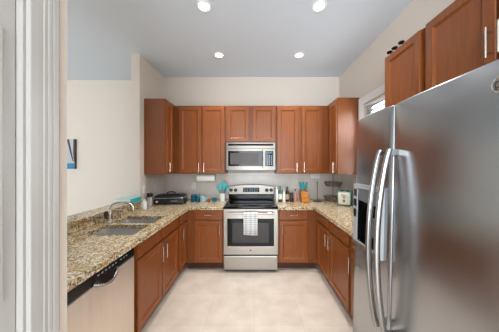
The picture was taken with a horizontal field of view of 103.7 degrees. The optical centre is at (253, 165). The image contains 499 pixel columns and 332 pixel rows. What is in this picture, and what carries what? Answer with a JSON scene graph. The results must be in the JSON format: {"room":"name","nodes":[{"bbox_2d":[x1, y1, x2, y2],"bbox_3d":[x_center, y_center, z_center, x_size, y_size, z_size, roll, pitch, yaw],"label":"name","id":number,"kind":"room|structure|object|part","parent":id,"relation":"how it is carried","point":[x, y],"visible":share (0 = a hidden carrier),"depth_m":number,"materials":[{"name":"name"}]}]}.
{"room":"kitchen","nodes":[
{"label":"kitchen","id":0,"kind":"room"},
{"bbox_2d":[59,0,66,331],"bbox_3d":[-1.220,-0.025,0.657,1.080,3.050,0.111,0,0,0],"label":"wall","id":1,"kind":"structure","parent":0,"point":[63,3],"depth_m":0.70,"materials":[{"name":"paint"}]},
{"bbox_2d":[67,80,130,215],"bbox_3d":[-3.653,-0.025,3.620,3.894,3.050,0.120,0,0,0],"label":"wall","id":2,"kind":"structure","parent":0,"point":[98,111],"depth_m":3.56,"materials":[{"name":"paint"}]},
{"bbox_2d":[67,139,76,168],"bbox_3d":[-3.498,-0.207,3.535,0.564,0.535,0.043,0,0,0],"label":"picture","id":3,"kind":"object","parent":2,"relation":"attached to","point":[71,143],"visible":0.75,"depth_m":3.52},
{"bbox_2d":[67,139,72,160],"bbox_3d":[-3.296,-0.265,3.514,0.117,0.410,0.001,0,0,0],"label":"print","id":4,"kind":"object","parent":3,"relation":"on","point":[69,141],"depth_m":3.52,"materials":[{"name":"paper"}]},
{"bbox_2d":[131,54,163,195],"bbox_3d":[-1.645,-0.025,3.079,0.120,3.050,0.719,0,0,0],"label":"wall","id":5,"kind":"structure","parent":0,"point":[147,82],"depth_m":2.72,"materials":[{"name":"paint"}]},
{"bbox_2d":[140,175,163,206],"bbox_3d":[-1.579,0.357,3.075,0.009,0.451,0.707,0,0,0],"label":"wall tile","id":6,"kind":"structure","parent":5,"relation":"attached to","point":[148,181],"depth_m":3.01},
{"bbox_2d":[144,99,174,174],"bbox_3d":[-1.400,-0.417,3.130,0.366,1.094,0.616,0,0,0],"label":"upper cabinet","id":7,"kind":"object","parent":5,"relation":"attached to","point":[158,113],"visible":0.92,"depth_m":2.82,"materials":[{"name":"brown wood"}]},
{"bbox_3d":[-1.264,-0.406,2.942,0.020,1.048,0.224,0,0,0],"label":"door","id":8,"kind":"part","parent":7,"relation":"part of","materials":[{"name":"brown wood"}]},
{"bbox_2d":[67,0,412,79],"bbox_3d":[-2.040,-1.590,-0.250,7.320,0.080,7.900,0,0,0],"label":"ceiling","id":9,"kind":"structure","parent":0,"point":[256,38],"depth_m":2.35,"materials":[{"name":"paint"}]},
{"bbox_2d":[196,0,211,11],"bbox_3d":[-0.486,-1.545,1.905,0.144,0.009,0.144,0,0,0],"label":"recessed light","id":10,"kind":"object","parent":9,"relation":"in","point":[202,5],"visible":1,"depth_m":1.90,"materials":[{"name":"white glass"}]},
{"bbox_2d":[214,52,223,57],"bbox_3d":[-0.490,-1.545,2.750,0.144,0.009,0.144,0,0,0],"label":"recessed light","id":11,"kind":"object","parent":9,"relation":"in","point":[217,54],"visible":1,"depth_m":2.75,"materials":[{"name":"white plastic"}]},
{"bbox_2d":[294,52,303,57],"bbox_3d":[0.632,-1.545,2.750,0.144,0.009,0.144,0,0,0],"label":"recessed light","id":12,"kind":"object","parent":9,"relation":"in","point":[299,54],"visible":1,"depth_m":2.75,"materials":[{"name":"white plastic"}]},
{"bbox_2d":[311,0,326,11],"bbox_3d":[0.632,-1.545,1.905,0.144,0.009,0.144,0,0,0],"label":"recessed light","id":13,"kind":"object","parent":9,"relation":"in","point":[320,5],"visible":1,"depth_m":1.90,"materials":[{"name":"white plastic"}]},
{"bbox_2d":[139,263,352,331],"bbox_3d":[-1.990,1.540,-0.200,7.220,0.080,7.800,0,0,0],"label":"floor","id":14,"kind":"structure","parent":0,"point":[198,299],"depth_m":2.13,"materials":[{"name":"tile"}]},
{"bbox_2d":[67,248,134,331],"bbox_3d":[-1.226,1.062,1.245,0.649,0.875,0.600,0,0,0],"label":"dishwasher","id":15,"kind":"object","parent":14,"relation":"on","point":[104,302],"visible":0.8,"depth_m":1.25,"materials":[{"name":"grey metal"}]},
{"bbox_3d":[-0.956,0.670,1.246,0.031,0.085,0.597,0,0,0],"label":"control panel","id":16,"kind":"part","parent":15,"relation":"part of","materials":[{"name":"black plastic"}]},
{"bbox_3d":[-0.925,0.719,1.245,0.047,0.053,0.220,0,0,0],"label":"handle","id":17,"kind":"part","parent":15,"relation":"part of","materials":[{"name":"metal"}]},
{"bbox_2d":[133,218,177,331],"bbox_3d":[-1.247,1.060,2.030,0.670,0.878,0.955,0,0,0],"label":"base cabinet","id":18,"kind":"object","parent":14,"relation":"on","point":[155,257],"visible":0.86,"depth_m":1.87,"materials":[{"name":"brown wood"}]},
{"bbox_3d":[-0.959,0.699,1.815,0.020,0.133,0.415,0,0,0],"label":"false drawer","id":19,"kind":"part","parent":18,"relation":"part of","materials":[{"name":"brown wood"}]},
{"bbox_3d":[-0.959,1.080,1.815,0.020,0.590,0.415,0,0,0],"label":"door","id":20,"kind":"part","parent":18,"relation":"part of","materials":[{"name":"brown wood"}]},
{"bbox_3d":[-0.959,1.080,2.248,0.020,0.590,0.417,0,0,0],"label":"door","id":21,"kind":"part","parent":18,"relation":"part of","materials":[{"name":"brown wood"}]},
{"bbox_3d":[-0.959,0.699,2.248,0.020,0.133,0.417,0,0,0],"label":"false drawer","id":22,"kind":"part","parent":18,"relation":"part of","materials":[{"name":"brown wood"}]},
{"bbox_2d":[174,212,187,280],"bbox_3d":[-1.247,1.060,2.971,0.670,0.878,0.925,0,0,0],"label":"base cabinet","id":23,"kind":"object","parent":14,"relation":"on","point":[182,223],"visible":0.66,"depth_m":2.60,"materials":[{"name":"brown wood"}]},
{"bbox_2d":[67,199,228,292],"bbox_3d":[-1.008,0.603,2.079,1.162,0.045,2.708,0,0,0],"label":"countertop","id":24,"kind":"structure","parent":23,"relation":"on","point":[87,253],"depth_m":1.59,"materials":[{"name":"beige stone"}]},
{"bbox_2d":[67,200,141,234],"bbox_3d":[-1.659,0.531,1.718,0.212,0.105,1.995,0,0,0],"label":"granite ledge","id":25,"kind":"object","parent":24,"relation":"on","point":[76,222],"visible":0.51,"depth_m":1.93,"materials":[{"name":"beige stone"}]},
{"bbox_2d":[114,196,140,203],"bbox_3d":[-1.647,0.451,2.565,0.212,0.056,0.236,0,0,0],"label":"book","id":26,"kind":"object","parent":25,"relation":"on","point":[132,199],"visible":0.8,"depth_m":2.51,"materials":[{"name":"paper"}]},
{"bbox_2d":[103,211,108,223],"bbox_3d":[-1.500,0.524,1.985,0.048,0.120,0.048,0,0,0],"label":"sprayer","id":27,"kind":"object","parent":24,"relation":"on","point":[105,212],"visible":1,"depth_m":1.97,"materials":[{"name":"silver metal"}]},
{"bbox_2d":[107,201,134,220],"bbox_3d":[-1.419,0.480,2.128,0.279,0.208,0.152,0,0,0],"label":"kitchen faucet","id":28,"kind":"object","parent":24,"relation":"on","point":[109,217],"visible":0.97,"depth_m":2.08,"materials":[{"name":"silver metal"}]},
{"bbox_3d":[-1.500,0.537,2.180,0.048,0.094,0.048,0,0,0],"label":"handle post","id":29,"kind":"part","parent":28,"relation":"part of","materials":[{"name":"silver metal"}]},
{"bbox_3d":[-1.413,0.428,2.091,0.259,0.105,0.025,0,0,-5],"label":"spout","id":30,"kind":"part","parent":28,"relation":"part of","materials":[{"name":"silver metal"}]},
{"bbox_2d":[92,219,159,234],"bbox_3d":[-1.240,0.715,1.960,0.470,0.190,0.660,0,0,0],"label":"double sink","id":31,"kind":"object","parent":24,"relation":"in","point":[107,231],"visible":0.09,"depth_m":1.95,"materials":[{"name":"metal"}]},
{"bbox_3d":[-1.240,0.715,1.792,0.470,0.190,0.325,0,0,0],"label":"bowl","id":32,"kind":"part","parent":31,"relation":"part of","materials":[{"name":"metal"}]},
{"bbox_3d":[-1.240,0.715,2.127,0.470,0.190,0.325,0,0,0],"label":"bowl","id":33,"kind":"part","parent":31,"relation":"part of","materials":[{"name":"metal"}]},
{"bbox_2d":[142,199,146,209],"bbox_3d":[-1.452,0.515,2.600,0.058,0.138,0.058,0,0,0],"label":"soap bottle","id":34,"kind":"object","parent":24,"relation":"on","point":[144,203],"visible":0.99,"depth_m":2.58,"materials":[{"name":"white plastic"}]},
{"bbox_2d":[147,193,152,205],"bbox_3d":[-1.505,0.491,2.830,0.078,0.186,0.078,0,0,0],"label":"lidded jar","id":35,"kind":"object","parent":24,"relation":"on","point":[149,195],"visible":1,"depth_m":2.80,"materials":[{"name":"clear plastic"}]},
{"bbox_2d":[154,191,187,204],"bbox_3d":[-1.277,0.491,3.023,0.452,0.188,0.266,0,0,-9],"label":"countertop grill","id":36,"kind":"object","parent":24,"relation":"on","point":[162,198],"visible":0.99,"depth_m":2.92,"materials":[{"name":"black metal"}]},
{"bbox_3d":[-1.278,0.457,3.030,0.444,0.044,0.244,0,0,-9],"label":"lid","id":37,"kind":"part","parent":36,"relation":"part of","materials":[{"name":"black metal"}]},
{"bbox_2d":[191,194,194,201],"bbox_3d":[-0.985,0.524,3.170,0.068,0.120,0.068,0,0,0],"label":"canister","id":38,"kind":"object","parent":24,"relation":"on","point":[192,195],"visible":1,"depth_m":3.14,"materials":[{"name":"teal glass"}]},
{"bbox_2d":[195,194,199,201],"bbox_3d":[-0.912,0.524,3.170,0.068,0.120,0.068,0,0,0],"label":"canister","id":39,"kind":"object","parent":24,"relation":"on","point":[197,197],"visible":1,"depth_m":3.14,"materials":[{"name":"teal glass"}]},
{"bbox_2d":[201,196,206,201],"bbox_3d":[-0.816,0.540,3.173,0.094,0.088,0.083,0,0,-38],"label":"tea cup","id":40,"kind":"object","parent":24,"relation":"on","point":[203,198],"visible":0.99,"depth_m":3.14,"materials":[{"name":"blue ceramic"}]},
{"bbox_2d":[220,193,224,201],"bbox_3d":[-0.512,0.516,3.200,0.096,0.136,0.096,0,0,0],"label":"utensil crock","id":41,"kind":"object","parent":24,"relation":"on","point":[222,195],"visible":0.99,"depth_m":3.16,"materials":[{"name":"white ceramic"}]},
{"bbox_3d":[-0.959,0.699,2.650,0.020,0.133,0.258,0,0,0],"label":"drawer","id":42,"kind":"part","parent":23,"relation":"part of","materials":[{"name":"brown wood"}]},
{"bbox_3d":[-0.959,1.080,2.650,0.020,0.590,0.258,0,0,0],"label":"door","id":43,"kind":"part","parent":23,"relation":"part of","materials":[{"name":"brown wood"}]},
{"bbox_2d":[186,210,223,267],"bbox_3d":[-0.699,1.060,3.089,0.538,0.878,0.692,0,0,0],"label":"base cabinet","id":44,"kind":"object","parent":14,"relation":"on","point":[205,228],"visible":0.79,"depth_m":2.79,"materials":[{"name":"brown wood"}]},
{"bbox_3d":[-0.645,0.699,2.789,0.395,0.133,0.020,0,0,0],"label":"drawer","id":45,"kind":"part","parent":44,"relation":"part of","materials":[{"name":"brown wood"}]},
{"bbox_3d":[-0.645,1.080,2.789,0.395,0.590,0.020,0,0,0],"label":"door","id":46,"kind":"part","parent":44,"relation":"part of","materials":[{"name":"brown wood"}]},
{"bbox_2d":[223,184,277,270],"bbox_3d":[-0.047,0.909,3.039,0.760,1.179,0.732,0,0,0],"label":"oven range","id":47,"kind":"object","parent":14,"relation":"on","point":[242,252],"visible":0.98,"depth_m":2.73,"materials":[{"name":"grey metal"}]},
{"bbox_3d":[-0.047,0.657,2.701,0.652,0.026,0.056,0,0,0],"label":"handle","id":48,"kind":"part","parent":47,"relation":"part of","materials":[{"name":"metal"}]},
{"bbox_3d":[-0.047,1.359,2.748,0.750,0.191,0.031,0,0,0],"label":"drawer","id":49,"kind":"part","parent":47,"relation":"part of","materials":[{"name":"metal"}]},
{"bbox_2d":[223,200,277,208],"bbox_3d":[-0.047,0.591,3.047,0.760,0.027,0.625,0,0,0],"label":"cooktop","id":50,"kind":"object","parent":47,"relation":"in","point":[231,204],"depth_m":2.90,"materials":[{"name":"black glass"}]},
{"bbox_2d":[244,212,257,235],"bbox_3d":[-0.047,0.795,2.684,0.190,0.319,0.056,0,0,0],"label":"dish towel","id":51,"kind":"object","parent":47,"relation":"hanging from","point":[250,218],"visible":1,"depth_m":2.66,"materials":[{"name":"white fabric"}]},
{"bbox_3d":[-0.047,0.924,2.747,0.756,0.634,0.039,0,0,0],"label":"oven door","id":52,"kind":"part","parent":47,"relation":"part of","materials":[{"name":"metal"}]},
{"bbox_3d":[-0.047,0.400,3.328,0.758,0.159,0.115,0,0,0],"label":"control panel","id":53,"kind":"part","parent":47,"relation":"part of","materials":[{"name":"metal"}]},
{"bbox_2d":[278,210,316,267],"bbox_3d":[0.621,1.060,3.089,0.565,0.878,0.692,0,0,0],"label":"base cabinet","id":54,"kind":"object","parent":14,"relation":"on","point":[297,229],"visible":0.78,"depth_m":2.79,"materials":[{"name":"brown wood"}]},
{"bbox_3d":[0.561,0.699,2.789,0.403,0.133,0.020,0,0,0],"label":"drawer","id":55,"kind":"part","parent":54,"relation":"part of","materials":[{"name":"brown wood"}]},
{"bbox_3d":[0.561,1.080,2.789,0.403,0.590,0.020,0,0,0],"label":"door","id":56,"kind":"part","parent":54,"relation":"part of","materials":[{"name":"brown wood"}]},
{"bbox_2d":[317,212,351,314],"bbox_3d":[1.169,1.060,2.627,0.642,0.878,1.620,0,0,0],"label":"base cabinet","id":57,"kind":"object","parent":14,"relation":"on","point":[334,249],"visible":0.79,"depth_m":2.14,"materials":[{"name":"brown wood"}]},
{"bbox_2d":[274,199,352,236],"bbox_3d":[0.910,0.603,2.451,1.156,0.045,1.963,0,0,0],"label":"countertop","id":58,"kind":"structure","parent":57,"relation":"on","point":[341,216],"depth_m":2.67,"materials":[{"name":"beige stone"}]},
{"bbox_2d":[278,186,281,201],"bbox_3d":[0.424,0.457,3.170,0.067,0.255,0.067,0,0,0],"label":"bottle","id":59,"kind":"object","parent":58,"relation":"on","point":[280,190],"visible":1,"depth_m":3.14,"materials":[{"name":"green glass"}]},
{"bbox_2d":[285,187,288,201],"bbox_3d":[0.540,0.465,3.180,0.059,0.240,0.059,0,0,0],"label":"bottle","id":60,"kind":"object","parent":58,"relation":"on","point":[287,191],"visible":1,"depth_m":3.15,"materials":[{"name":"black glass"}]},
{"bbox_2d":[294,189,296,201],"bbox_3d":[0.666,0.482,3.150,0.052,0.205,0.052,0,0,0],"label":"bottle","id":61,"kind":"object","parent":58,"relation":"on","point":[295,194],"visible":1,"depth_m":3.13,"materials":[{"name":"glass"}]},
{"bbox_2d":[299,189,308,201],"bbox_3d":[0.815,0.485,3.187,0.120,0.199,0.197,0,0,0],"label":"knife block","id":62,"kind":"object","parent":58,"relation":"on","point":[303,195],"visible":0.89,"depth_m":3.15,"materials":[{"name":"brown wood"}]},
{"bbox_2d":[313,182,321,201],"bbox_3d":[1.035,0.424,3.200,0.150,0.320,0.150,0,0,0],"label":"metal stand","id":63,"kind":"object","parent":58,"relation":"on","point":[317,200],"visible":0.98,"depth_m":3.20,"materials":[{"name":"grey metal"}]},
{"bbox_2d":[324,175,342,201],"bbox_3d":[1.305,0.354,3.235,0.306,0.460,0.306,0,0,0],"label":"basket","id":64,"kind":"object","parent":58,"relation":"on","point":[334,198],"visible":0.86,"depth_m":3.16,"materials":[{"name":"brown metal"}]},
{"bbox_3d":[1.305,0.306,3.235,0.290,0.068,0.290,0,0,0],"label":"wire frame","id":65,"kind":"part","parent":64,"relation":"part of","materials":[{"name":"brown metal"}]},
{"bbox_2d":[338,190,351,205],"bbox_3d":[1.353,0.481,2.919,0.176,0.208,0.250,0,0,31],"label":"toaster","id":66,"kind":"object","parent":58,"relation":"on","point":[344,196],"visible":1,"depth_m":2.83,"materials":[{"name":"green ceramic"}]},
{"bbox_3d":[1.300,0.475,2.830,0.158,0.174,0.008,0,0,31],"label":"panel","id":67,"kind":"part","parent":66,"relation":"part of","materials":[{"name":"beige ceramic"}]},
{"bbox_3d":[0.894,0.699,2.541,0.020,0.133,0.448,0,0,0],"label":"drawer","id":68,"kind":"part","parent":57,"relation":"part of","materials":[{"name":"brown wood"}]},
{"bbox_3d":[0.894,1.080,2.541,0.020,0.590,0.448,0,0,0],"label":"door","id":69,"kind":"part","parent":57,"relation":"part of","materials":[{"name":"brown wood"}]},
{"bbox_3d":[0.894,0.699,2.068,0.020,0.133,0.462,0,0,0],"label":"drawer","id":70,"kind":"part","parent":57,"relation":"part of","materials":[{"name":"brown wood"}]},
{"bbox_3d":[0.894,1.080,2.068,0.020,0.590,0.462,0,0,0],"label":"door","id":71,"kind":"part","parent":57,"relation":"part of","materials":[{"name":"brown wood"}]},
{"bbox_2d":[348,237,354,317],"bbox_3d":[1.169,1.060,1.643,0.642,0.878,0.345,0,0,0],"label":"base cabinet","id":72,"kind":"object","parent":14,"relation":"on","point":[352,243],"visible":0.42,"depth_m":1.76,"materials":[{"name":"brown wood"}]},
{"bbox_3d":[0.894,1.080,1.641,0.020,0.590,0.312,0,0,0],"label":"door","id":73,"kind":"part","parent":72,"relation":"part of","materials":[{"name":"brown wood"}]},
{"bbox_3d":[0.894,0.699,1.641,0.020,0.133,0.312,0,0,0],"label":"drawer","id":74,"kind":"part","parent":72,"relation":"part of","materials":[{"name":"brown wood"}]},
{"bbox_2d":[352,59,498,331],"bbox_3d":[1.035,0.581,1.000,0.815,1.831,0.910,0,0,0],"label":"refrigerator","id":75,"kind":"object","parent":14,"relation":"on","point":[426,202],"visible":1,"depth_m":0.82,"materials":[{"name":"grey metal"}]},
{"bbox_3d":[0.761,0.211,1.252,0.075,0.109,0.223,0,0,0],"label":"dispenser panel","id":76,"kind":"part","parent":75,"relation":"part of","materials":[{"name":"grey plastic"}]},
{"bbox_3d":[0.774,0.554,1.262,0.120,1.776,0.386,0,0,0],"label":"freezer door","id":77,"kind":"part","parent":75,"relation":"part of","materials":[{"name":"metal"}]},
{"bbox_3d":[0.694,0.407,1.103,0.132,0.994,0.023,0,0,0],"label":"handle","id":78,"kind":"part","parent":75,"relation":"part of","materials":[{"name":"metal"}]},
{"bbox_3d":[0.694,0.407,1.028,0.132,0.994,0.023,0,0,0],"label":"handle","id":79,"kind":"part","parent":75,"relation":"part of","materials":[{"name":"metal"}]},
{"bbox_2d":[164,77,338,172],"bbox_3d":[-0.043,-0.025,3.500,3.325,3.050,0.120,0,0,0],"label":"wall","id":80,"kind":"structure","parent":0,"point":[180,91],"depth_m":3.44,"materials":[{"name":"paint"}]},
{"bbox_2d":[174,106,227,173],"bbox_3d":[-0.862,-0.411,3.250,0.820,1.082,0.376,0,0,0],"label":"upper cabinet","id":81,"kind":"object","parent":80,"relation":"attached to","point":[199,131],"visible":0.93,"depth_m":3.11,"materials":[{"name":"brown wood"}]},
{"bbox_3d":[-1.012,-0.406,3.109,0.350,1.048,0.020,0,0,0],"label":"door","id":82,"kind":"part","parent":81,"relation":"part of","materials":[{"name":"brown wood"}]},
{"bbox_2d":[196,174,216,180],"bbox_3d":[-0.790,0.198,3.250,0.360,0.133,0.110,0,0,0],"label":"paper towel roll","id":83,"kind":"object","parent":81,"relation":"attached to","point":[199,177],"visible":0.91,"depth_m":3.20,"materials":[{"name":"white paper"}]},
{"bbox_3d":[-0.642,-0.406,3.109,0.350,1.048,0.020,0,0,0],"label":"door","id":84,"kind":"part","parent":81,"relation":"part of","materials":[{"name":"brown wood"}]},
{"bbox_2d":[226,106,275,142],"bbox_3d":[-0.049,-0.657,3.268,0.802,0.590,0.339,0,0,0],"label":"upper cabinet","id":85,"kind":"object","parent":80,"relation":"attached to","point":[243,123],"visible":0.87,"depth_m":3.11,"materials":[{"name":"brown wood"}]},
{"bbox_3d":[-0.253,-0.652,3.109,0.350,0.556,0.020,0,0,0],"label":"door","id":86,"kind":"part","parent":85,"relation":"part of","materials":[{"name":"brown wood"}]},
{"bbox_2d":[226,142,274,169],"bbox_3d":[-0.049,-0.141,3.205,0.762,0.434,0.464,0,0,0],"label":"microwave","id":87,"kind":"object","parent":85,"relation":"attached to","point":[239,155],"visible":1,"depth_m":3.02,"materials":[{"name":"grey metal"}]},
{"bbox_3d":[-0.122,-0.107,3.030,0.556,0.234,0.020,0,0,0],"label":"door","id":88,"kind":"part","parent":87,"relation":"part of","materials":[{"name":"black glass"}]},
{"bbox_3d":[-0.049,-0.309,3.044,0.762,0.094,0.040,0,0,0],"label":"panel","id":89,"kind":"part","parent":87,"relation":"part of","materials":[{"name":"metal"}]},
{"bbox_3d":[0.235,-0.107,3.032,0.124,0.234,0.016,0,0,0],"label":"control panel","id":90,"kind":"part","parent":87,"relation":"part of","materials":[{"name":"black glass"}]},
{"bbox_3d":[0.155,-0.652,3.109,0.360,0.556,0.020,0,0,0],"label":"door","id":91,"kind":"part","parent":85,"relation":"part of","materials":[{"name":"brown wood"}]},
{"bbox_2d":[164,173,338,198],"bbox_3d":[-0.045,0.357,3.434,3.060,0.451,0.009,0,0,0],"label":"wall tile","id":92,"kind":"structure","parent":80,"relation":"attached to","point":[178,183],"depth_m":3.43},
{"bbox_2d":[311,174,319,177],"bbox_3d":[1.070,0.182,3.425,0.160,0.085,0.008,0,0,0],"label":"switch plate","id":93,"kind":"object","parent":92,"relation":"attached to","point":[312,175],"visible":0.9,"depth_m":3.42,"materials":[{"name":"white plastic"}]},
{"bbox_2d":[274,106,327,173],"bbox_3d":[0.768,-0.411,3.250,0.829,1.082,0.376,0,0,0],"label":"upper cabinet","id":94,"kind":"object","parent":80,"relation":"attached to","point":[301,145],"visible":0.93,"depth_m":3.11,"materials":[{"name":"brown wood"}]},
{"bbox_3d":[0.535,-0.406,3.109,0.338,1.048,0.020,0,0,0],"label":"door","id":95,"kind":"part","parent":94,"relation":"part of","materials":[{"name":"brown wood"}]},
{"bbox_3d":[0.923,-0.406,3.109,0.331,1.048,0.020,0,0,0],"label":"door","id":96,"kind":"part","parent":94,"relation":"part of","materials":[{"name":"brown wood"}]},
{"bbox_2d":[339,0,454,116],"bbox_3d":[1.555,-0.025,-0.331,0.120,3.050,7.539,0,0,0],"label":"wall","id":97,"kind":"structure","parent":0,"point":[366,73],"depth_m":2.30,"materials":[{"name":"paint"}]},
{"bbox_2d":[328,98,358,174],"bbox_3d":[1.311,-0.417,3.108,0.366,1.094,0.660,0,0,0],"label":"upper cabinet","id":98,"kind":"object","parent":97,"relation":"attached to","point":[343,113],"visible":0.88,"depth_m":2.78,"materials":[{"name":"brown wood"}]},
{"bbox_3d":[1.174,-0.406,2.914,0.020,1.048,0.257,0,0,0],"label":"door","id":99,"kind":"part","parent":98,"relation":"part of","materials":[{"name":"brown wood"}]},
{"bbox_2d":[339,175,355,203],"bbox_3d":[1.490,0.357,3.104,0.009,0.451,0.649,0,0,0],"label":"wall tile","id":100,"kind":"structure","parent":97,"relation":"attached to","point":[348,181],"depth_m":3.08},
{"bbox_2d":[359,84,384,119],"bbox_3d":[1.526,-0.215,2.280,0.114,1.428,0.958,0,0,0],"label":"window","id":101,"kind":"structure","parent":97,"relation":"in","point":[377,104],"depth_m":2.48,"materials":[{"name":"white plastic"}]},
{"bbox_2d":[365,94,384,115],"bbox_3d":[1.520,-0.249,2.280,0.035,1.155,0.730,0,0,0],"label":"blind","id":102,"kind":"object","parent":101,"relation":"attached to","point":[377,104],"depth_m":2.46,"materials":[{"name":"white plastic"}]},
{"bbox_3d":[1.559,-0.215,2.280,0.004,1.140,0.670,0,0,0],"label":"pane","id":103,"kind":"part","parent":101,"relation":"part of","materials":[{"name":"clear glass"}]},
{"bbox_2d":[385,28,425,107],"bbox_3d":[1.325,-0.652,1.552,0.337,0.605,0.392,0,0,0],"label":"upper cabinet","id":104,"kind":"object","parent":97,"relation":"attached to","point":[405,67],"visible":0.47,"depth_m":1.50,"materials":[{"name":"brown wood"}]},
{"bbox_2d":[426,0,498,89],"bbox_3d":[1.311,-0.656,0.974,0.366,0.612,0.760,0,0,0],"label":"upper cabinet","id":105,"kind":"object","parent":97,"relation":"attached to","point":[463,38],"visible":0.77,"depth_m":1.11,"materials":[{"name":"brown wood"}]},
{"bbox_3d":[1.146,-0.600,0.958,0.036,0.150,0.009,0,0,0],"label":"handle","id":106,"kind":"part","parent":105,"relation":"part of","materials":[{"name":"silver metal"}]},
{"bbox_3d":[1.146,-0.600,0.908,0.036,0.150,0.009,0,0,0],"label":"handle","id":107,"kind":"part","parent":105,"relation":"part of","materials":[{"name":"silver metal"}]},
{"bbox_3d":[-0.740,-0.025,0.025,0.120,3.050,1.151,0,0,0],"label":"wall","id":108,"kind":"structure","parent":0,"visible":0},
{"bbox_2d":[0,0,14,331],"bbox_3d":[-0.713,0.470,0.171,0.044,2.040,0.806,0,0,0],"label":"door","id":109,"kind":"structure","parent":108,"relation":"in","point":[7,7],"depth_m":0.56,"materials":[{"name":"white paint"}]},
{"bbox_3d":[-0.696,0.432,0.174,0.009,1.635,0.743,0,0,0],"label":"moulding","id":110,"kind":"part","parent":109,"relation":"part of","materials":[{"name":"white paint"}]},
{"bbox_2d":[15,0,25,331],"bbox_3d":[-0.740,0.471,0.589,0.118,2.058,0.023,0,0,0],"label":"trim","id":111,"kind":"structure","parent":108,"relation":"attached to","point":[20,5],"depth_m":0.58,"materials":[{"name":"white paint"}]},
{"bbox_2d":[26,0,59,331],"bbox_3d":[-0.671,0.425,0.171,0.016,2.149,1.001,0,0,0],"label":"trim","id":112,"kind":"structure","parent":108,"relation":"attached to","point":[42,16],"depth_m":0.62,"materials":[{"name":"white paint"}]}
]}

